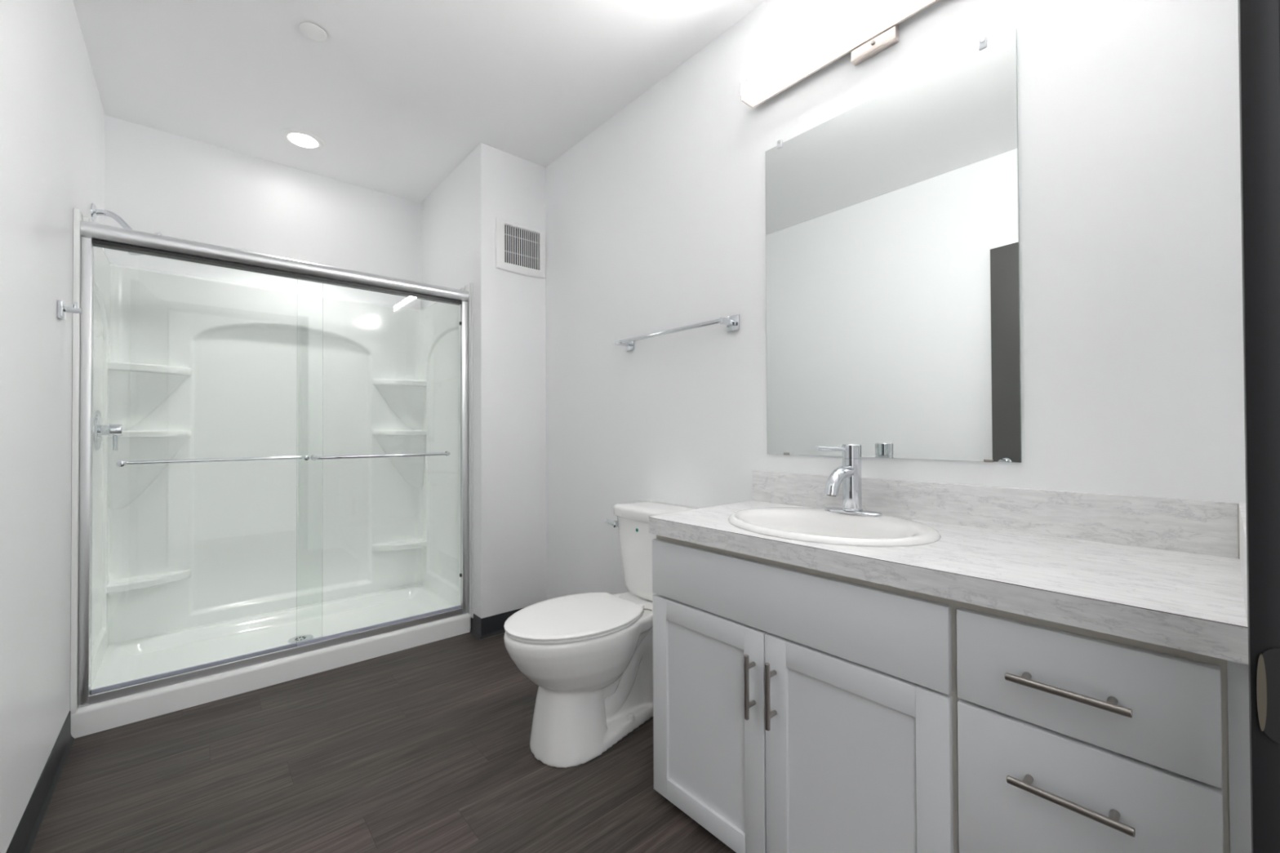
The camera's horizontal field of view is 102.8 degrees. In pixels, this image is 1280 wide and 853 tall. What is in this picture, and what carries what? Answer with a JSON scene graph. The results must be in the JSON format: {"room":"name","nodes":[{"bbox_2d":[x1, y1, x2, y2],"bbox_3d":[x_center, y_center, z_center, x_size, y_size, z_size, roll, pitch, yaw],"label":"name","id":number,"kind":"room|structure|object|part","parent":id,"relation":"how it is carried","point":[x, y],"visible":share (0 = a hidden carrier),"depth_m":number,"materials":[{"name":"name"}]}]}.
{"room":"bathroom","nodes":[
{"label":"bathroom","id":0,"kind":"room"},
{"bbox_2d":[0,0,105,852],"bbox_3d":[-1.494,-0.219,1.104,0.120,2.711,3.935,0,-1,-41],"label":"wall","id":1,"kind":"structure","parent":0,"point":[52,116],"depth_m":1.46,"materials":[{"name":"white paint"}]},
{"bbox_2d":[5,711,74,852],"bbox_3d":[-1.476,1.084,1.179,0.013,0.106,1.840,0,-1,-41],"label":"baseboard","id":2,"kind":"structure","parent":1,"relation":"attached to","point":[23,840],"depth_m":1.52,"materials":[{"name":"grey rubber"}]},
{"bbox_2d":[57,300,82,319],"bbox_3d":[-1.909,-0.388,1.711,0.052,0.058,0.057,0,-1,-41],"label":"robe hook","id":3,"kind":"object","parent":1,"relation":"attached to","point":[62,309],"visible":1,"depth_m":1.70,"materials":[{"name":"silver metal"}]},
{"bbox_3d":[-1.923,-0.387,1.698,0.014,0.056,0.057,0,-1,-41],"label":"wall plate","id":4,"kind":"part","parent":3,"relation":"part of","materials":[{"name":"silver metal"}]},
{"bbox_3d":[-1.904,-0.391,1.715,0.040,0.019,0.019,0,-1,-41],"label":"post","id":5,"kind":"part","parent":3,"relation":"part of","materials":[{"name":"silver metal"}]},
{"bbox_2d":[91,203,161,255],"bbox_3d":[-2.327,-0.884,2.322,0.224,0.197,0.098,0,-1,-41],"label":"shower","id":6,"kind":"object","parent":1,"relation":"attached to","point":[95,212],"visible":0.48,"depth_m":2.28,"materials":[{"name":"silver metal"}]},
{"bbox_3d":[-2.360,-0.917,2.294,0.137,0.093,0.024,0,-1,-41],"label":"shower arm","id":7,"kind":"part","parent":6,"relation":"part of","materials":[{"name":"silver metal"}]},
{"bbox_2d":[104,115,420,309],"bbox_3d":[-1.978,-0.196,3.214,1.927,2.711,0.120,0,-1,-41],"label":"wall","id":8,"kind":"structure","parent":0,"point":[170,184],"depth_m":2.92,"materials":[{"name":"white paint"}]},
{"bbox_2d":[30,631,736,852],"bbox_3d":[-0.437,1.163,1.215,3.427,0.060,5.129,0,-1,-41],"label":"floor","id":9,"kind":"structure","parent":0,"point":[425,748],"depth_m":1.66,"materials":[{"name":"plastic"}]},
{"bbox_2d":[70,208,473,738],"bbox_3d":[-1.793,0.172,2.696,1.525,1.962,0.884,0,-1,-41],"label":"shower stall","id":10,"kind":"object","parent":9,"relation":"on","point":[193,564],"visible":0.77,"depth_m":2.83,"materials":[{"name":"white plastic"}]},
{"bbox_2d":[93,409,123,450],"bbox_3d":[-2.339,0.018,2.252,0.080,0.178,0.176,0,-1,-41],"label":"shower valve","id":11,"kind":"object","parent":10,"relation":"attached to","point":[114,430],"visible":1,"depth_m":2.23,"materials":[{"name":"silver metal"}]},
{"bbox_3d":[-2.325,0.067,2.263,0.017,0.080,0.018,0,-1,-41],"label":"lever","id":12,"kind":"part","parent":11,"relation":"part of","materials":[{"name":"silver metal"}]},
{"bbox_2d":[106,569,191,594],"bbox_3d":[-2.433,0.770,2.541,0.300,0.040,0.117,0,-1,-41],"label":"corner shelf","id":13,"kind":"object","parent":10,"relation":"attached to","point":[122,583],"depth_m":2.52,"materials":[{"name":"white plastic"}]},
{"bbox_2d":[106,430,191,509],"bbox_3d":[-2.435,0.210,2.546,0.300,0.380,0.117,0,-1,-41],"label":"corner shelf","id":14,"kind":"object","parent":10,"relation":"attached to","point":[152,486],"depth_m":2.55,"materials":[{"name":"white plastic"}]},
{"bbox_2d":[107,361,191,430],"bbox_3d":[-2.437,-0.142,2.550,0.300,0.330,0.117,0,-1,-41],"label":"corner shelf","id":15,"kind":"object","parent":10,"relation":"attached to","point":[142,395],"depth_m":2.55,"materials":[{"name":"white plastic"}]},
{"bbox_2d":[78,220,469,708],"bbox_3d":[-1.551,0.138,2.417,1.503,1.826,0.119,0,-1,-40],"label":"shower door","id":16,"kind":"structure","parent":10,"relation":"attached to","point":[92,234],"depth_m":2.18,"materials":[{"name":"silver metal"}]},
{"bbox_3d":[-1.812,0.168,2.206,0.759,1.722,0.006,0,-1,-41],"label":"glass panel","id":17,"kind":"part","parent":16,"relation":"part of","materials":[{"name":"grey"}]},
{"bbox_3d":[-1.825,0.147,2.229,0.631,0.015,0.044,0,-1,-41],"label":"bar handle","id":18,"kind":"part","parent":16,"relation":"part of","materials":[{"name":"silver metal"}]},
{"bbox_3d":[-1.551,-0.738,2.421,1.502,0.075,0.068,0,-1,-41],"label":"header rail","id":19,"kind":"part","parent":16,"relation":"part of","materials":[{"name":"silver metal"}]},
{"bbox_3d":[-1.298,0.172,2.621,0.774,1.728,0.006,0,-1,-41],"label":"glass panel","id":20,"kind":"part","parent":16,"relation":"part of","materials":[{"name":"grey"}]},
{"bbox_3d":[-1.285,0.148,2.598,0.643,0.015,0.044,0,-1,-41],"label":"bar handle","id":21,"kind":"part","parent":16,"relation":"part of","materials":[{"name":"silver metal"}]},
{"bbox_2d":[372,538,426,551],"bbox_3d":[-1.555,0.773,3.307,0.300,0.040,0.117,0,-1,-41],"label":"corner shelf","id":22,"kind":"object","parent":10,"relation":"attached to","point":[391,544],"depth_m":3.29,"materials":[{"name":"white plastic"}]},
{"bbox_2d":[372,430,426,487],"bbox_3d":[-1.558,0.213,3.312,0.300,0.380,0.117,0,-1,-41],"label":"corner shelf","id":23,"kind":"object","parent":10,"relation":"attached to","point":[404,471],"depth_m":3.32,"materials":[{"name":"white plastic"}]},
{"bbox_2d":[372,378,426,430],"bbox_3d":[-1.559,-0.139,3.316,0.300,0.330,0.117,0,-1,-41],"label":"corner shelf","id":24,"kind":"object","parent":10,"relation":"attached to","point":[397,404],"depth_m":3.33,"materials":[{"name":"white plastic"}]},
{"bbox_2d":[503,500,698,768],"bbox_3d":[-0.145,0.736,1.957,0.807,0.806,0.461,0,-1,-41],"label":"toilet","id":25,"kind":"object","parent":9,"relation":"on","point":[588,655],"visible":0.84,"depth_m":1.77,"materials":[{"name":"white ceramic"}]},
{"bbox_3d":[-0.248,0.682,1.848,0.494,0.012,0.399,0,-1,-41],"label":"lid","id":26,"kind":"part","parent":25,"relation":"part of","materials":[{"name":"white plastic"}]},
{"bbox_3d":[-0.247,0.695,1.849,0.491,0.012,0.393,0,-1,-41],"label":"seat","id":27,"kind":"part","parent":25,"relation":"part of","materials":[{"name":"white plastic"}]},
{"bbox_3d":[-0.144,0.920,1.935,0.769,0.437,0.397,0,-1,-41],"label":"bowl","id":28,"kind":"part","parent":25,"relation":"part of","materials":[{"name":"white ceramic"}]},
{"bbox_3d":[-0.116,0.419,2.216,0.039,0.030,0.078,0,-1,-41],"label":"flush lever","id":29,"kind":"part","parent":25,"relation":"part of","materials":[{"name":"silver metal"}]},
{"bbox_3d":[0.074,0.542,2.131,0.213,0.318,0.400,0,-1,-41],"label":"tank","id":30,"kind":"part","parent":25,"relation":"part of","materials":[{"name":"white ceramic"}]},
{"bbox_3d":[0.072,0.358,2.132,0.234,0.048,0.424,0,-1,-41],"label":"tank lid","id":31,"kind":"part","parent":25,"relation":"part of","materials":[{"name":"white ceramic"}]},
{"bbox_2d":[652,534,1251,852],"bbox_3d":[0.614,0.724,1.274,0.562,0.810,1.194,0,-1,-41],"label":"vanity cabinet","id":32,"kind":"object","parent":9,"relation":"on","point":[797,709],"visible":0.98,"depth_m":0.99,"materials":[{"name":"grey wood"}]},
{"bbox_3d":[0.179,0.808,1.413,0.020,0.589,0.402,0,-1,-41],"label":"door","id":33,"kind":"part","parent":32,"relation":"part of","materials":[{"name":"white paint"}]},
{"bbox_3d":[0.272,0.642,1.266,0.036,0.156,0.012,0,-1,-41],"label":"bar pull","id":34,"kind":"part","parent":32,"relation":"part of","materials":[{"name":"silver metal"}]},
{"bbox_3d":[0.312,0.642,1.220,0.036,0.156,0.012,0,-1,-41],"label":"bar pull","id":35,"kind":"part","parent":32,"relation":"part of","materials":[{"name":"silver metal"}]},
{"bbox_3d":[0.449,0.803,1.105,0.020,0.589,0.406,0,-1,-41],"label":"door","id":36,"kind":"part","parent":32,"relation":"part of","materials":[{"name":"white paint"}]},
{"bbox_2d":[648,471,1248,664],"bbox_3d":[0.618,0.238,1.285,0.551,0.159,1.196,0,-1,-41],"label":"countertop","id":37,"kind":"structure","parent":32,"relation":"on","point":[1169,572],"depth_m":1.06,"materials":[{"name":"grey stone"}]},
{"bbox_2d":[728,506,941,546],"bbox_3d":[0.503,0.328,1.391,0.456,0.146,0.556,0,-1,-41],"label":"sink","id":38,"kind":"object","parent":37,"relation":"in","point":[815,525],"visible":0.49,"depth_m":1.43,"materials":[{"name":"white ceramic"}]},
{"bbox_2d":[815,444,882,516],"bbox_3d":[0.588,0.154,1.479,0.167,0.204,0.170,0,-1,-41],"label":"faucet","id":39,"kind":"object","parent":38,"relation":"on","point":[850,473],"visible":1,"depth_m":1.49,"materials":[{"name":"silver metal"}]},
{"bbox_3d":[0.564,0.067,1.494,0.114,0.022,0.015,0,-1,-19],"label":"lever","id":40,"kind":"part","parent":39,"relation":"part of","materials":[{"name":"silver metal"}]},
{"bbox_3d":[0.577,0.156,1.470,0.138,0.085,0.036,0,-1,-41],"label":"spout","id":41,"kind":"part","parent":39,"relation":"part of","materials":[{"name":"silver metal"}]},
{"bbox_3d":[0.629,0.252,1.514,0.054,0.010,0.170,0,-1,-41],"label":"plate","id":42,"kind":"part","parent":39,"relation":"part of","materials":[{"name":"silver metal"}]},
{"bbox_3d":[0.673,0.418,0.807,0.036,0.012,0.154,0,-1,-41],"label":"bar pull","id":43,"kind":"part","parent":32,"relation":"part of","materials":[{"name":"silver metal"}]},
{"bbox_3d":[0.675,0.589,0.805,0.036,0.012,0.154,0,-1,-41],"label":"bar pull","id":44,"kind":"part","parent":32,"relation":"part of","materials":[{"name":"silver metal"}]},
{"bbox_3d":[0.695,0.416,0.824,0.020,0.162,0.322,0,-1,-41],"label":"drawer","id":45,"kind":"part","parent":32,"relation":"part of","materials":[{"name":"white paint"}]},
{"bbox_3d":[0.696,0.649,0.822,0.020,0.290,0.322,0,-1,-41],"label":"drawer","id":46,"kind":"part","parent":32,"relation":"part of","materials":[{"name":"white paint"}]},
{"bbox_2d":[72,0,765,203],"bbox_3d":[-0.729,-1.611,1.791,2.167,0.080,3.935,0,-1,-41],"label":"ceiling","id":47,"kind":"structure","parent":0,"point":[397,94],"depth_m":2.24,"materials":[{"name":"white paint"}]},
{"bbox_2d":[280,128,324,149],"bbox_3d":[-1.825,-1.552,2.767,0.196,0.010,0.196,0,-1,-41],"label":"recessed light","id":48,"kind":"object","parent":47,"relation":"in","point":[297,137],"visible":1,"depth_m":2.75,"materials":[{"name":"white plastic"}]},
{"bbox_2d":[298,22,326,40],"bbox_3d":[-1.291,-1.562,2.017,0.092,0.009,0.092,0,-1,-41],"label":"sprinkler cover","id":49,"kind":"object","parent":47,"relation":"attached to","point":[312,31],"visible":1,"depth_m":2.01,"materials":[{"name":"white plastic"}]},
{"bbox_2d":[420,142,546,618],"bbox_3d":[-1.040,-0.200,3.296,0.407,2.711,0.990,0,-1,-41],"label":"wall","id":50,"kind":"structure","parent":0,"point":[458,217],"depth_m":2.92,"materials":[{"name":"white paint"}]},
{"bbox_2d":[470,607,524,639],"bbox_3d":[-0.752,1.098,2.950,0.420,0.106,0.144,0,-1,-41],"label":"baseboard","id":51,"kind":"structure","parent":50,"relation":"attached to","point":[492,625],"depth_m":2.82,"materials":[{"name":"grey rubber"}]},
{"bbox_2d":[495,217,545,278],"bbox_3d":[-0.682,-1.025,2.946,0.314,0.293,0.024,0,-1,-41],"label":"air vent","id":52,"kind":"object","parent":50,"relation":"in","point":[520,248],"visible":1,"depth_m":2.94,"materials":[{"name":"white plastic"}]},
{"bbox_2d":[504,223,539,269],"bbox_3d":[-0.677,-1.031,2.939,0.227,0.219,0.005,0,-1,-41],"label":"grille","id":53,"kind":"object","parent":52,"relation":"attached to","point":[522,242],"depth_m":2.94,"materials":[{"name":"white plastic"}]},
{"bbox_2d":[545,0,1245,599],"bbox_3d":[0.048,-0.213,2.450,0.120,2.711,3.935,0,-1,-41],"label":"wall","id":54,"kind":"structure","parent":0,"point":[1131,319],"depth_m":1.40,"materials":[{"name":"white paint"}]},
{"bbox_2d":[614,314,739,351],"bbox_3d":[0.131,-0.400,2.206,0.078,0.060,0.687,0,-1,-41],"label":"towel bar","id":55,"kind":"object","parent":54,"relation":"attached to","point":[732,322],"visible":1,"depth_m":2.08,"materials":[{"name":"silver metal"}]},
{"bbox_3d":[-0.077,-0.397,2.438,0.070,0.022,0.021,0,-1,-41],"label":"post","id":56,"kind":"part","parent":55,"relation":"part of","materials":[{"name":"silver metal"}]},
{"bbox_3d":[-0.048,-0.397,2.463,0.009,0.060,0.058,0,-1,-41],"label":"wall plate","id":57,"kind":"part","parent":55,"relation":"part of","materials":[{"name":"silver metal"}]},
{"bbox_3d":[0.335,-0.403,1.967,0.070,0.022,0.021,0,-1,-41],"label":"post","id":58,"kind":"part","parent":55,"relation":"part of","materials":[{"name":"silver metal"}]},
{"bbox_3d":[0.363,-0.403,1.992,0.009,0.060,0.058,0,-1,-41],"label":"wall plate","id":59,"kind":"part","parent":55,"relation":"part of","materials":[{"name":"silver metal"}]},
{"bbox_2d":[740,0,937,108],"bbox_3d":[0.693,-1.213,1.547,0.103,0.122,0.889,0,-1,-41],"label":"vanity light","id":60,"kind":"object","parent":54,"relation":"attached to","point":[873,28],"visible":1,"depth_m":1.59,"materials":[{"name":"white plastic"}]},
{"bbox_3d":[0.722,-1.213,1.573,0.026,0.122,0.136,0,-1,-41],"label":"mounting plate","id":61,"kind":"part","parent":60,"relation":"part of","materials":[{"name":"silver metal"}]},
{"bbox_2d":[764,27,1021,462],"bbox_3d":[0.714,-0.467,1.588,0.014,1.130,0.761,0,-1,-41],"label":"wall mirror","id":62,"kind":"object","parent":54,"relation":"attached to","point":[893,326],"visible":1,"depth_m":1.50,"materials":[{"name":"silver mirror"}]},
{"bbox_2d":[752,471,1238,558],"bbox_3d":[0.813,0.215,1.467,0.019,0.110,1.176,0,-1,-41],"label":"backsplash","id":63,"kind":"structure","parent":54,"relation":"attached to","point":[1206,527],"depth_m":1.25,"materials":[{"name":"grey stone"}]},
{"bbox_3d":[0.532,-0.236,0.341,1.927,2.711,0.120,0,-1,-41],"label":"wall","id":64,"kind":"structure","parent":0,"visible":0},
{"bbox_2d":[1237,0,1279,852],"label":"door","id":65,"kind":"structure","parent":64,"relation":"in","point":[1259,20],"depth_m":0.48,"materials":[{"name":"black paint"}]},
{"bbox_3d":[0.595,0.249,0.467,0.004,0.088,0.040,0,-1,-41],"label":"strike plate","id":66,"kind":"part","parent":65,"relation":"part of","materials":[{"name":"silver metal"}]}
]}

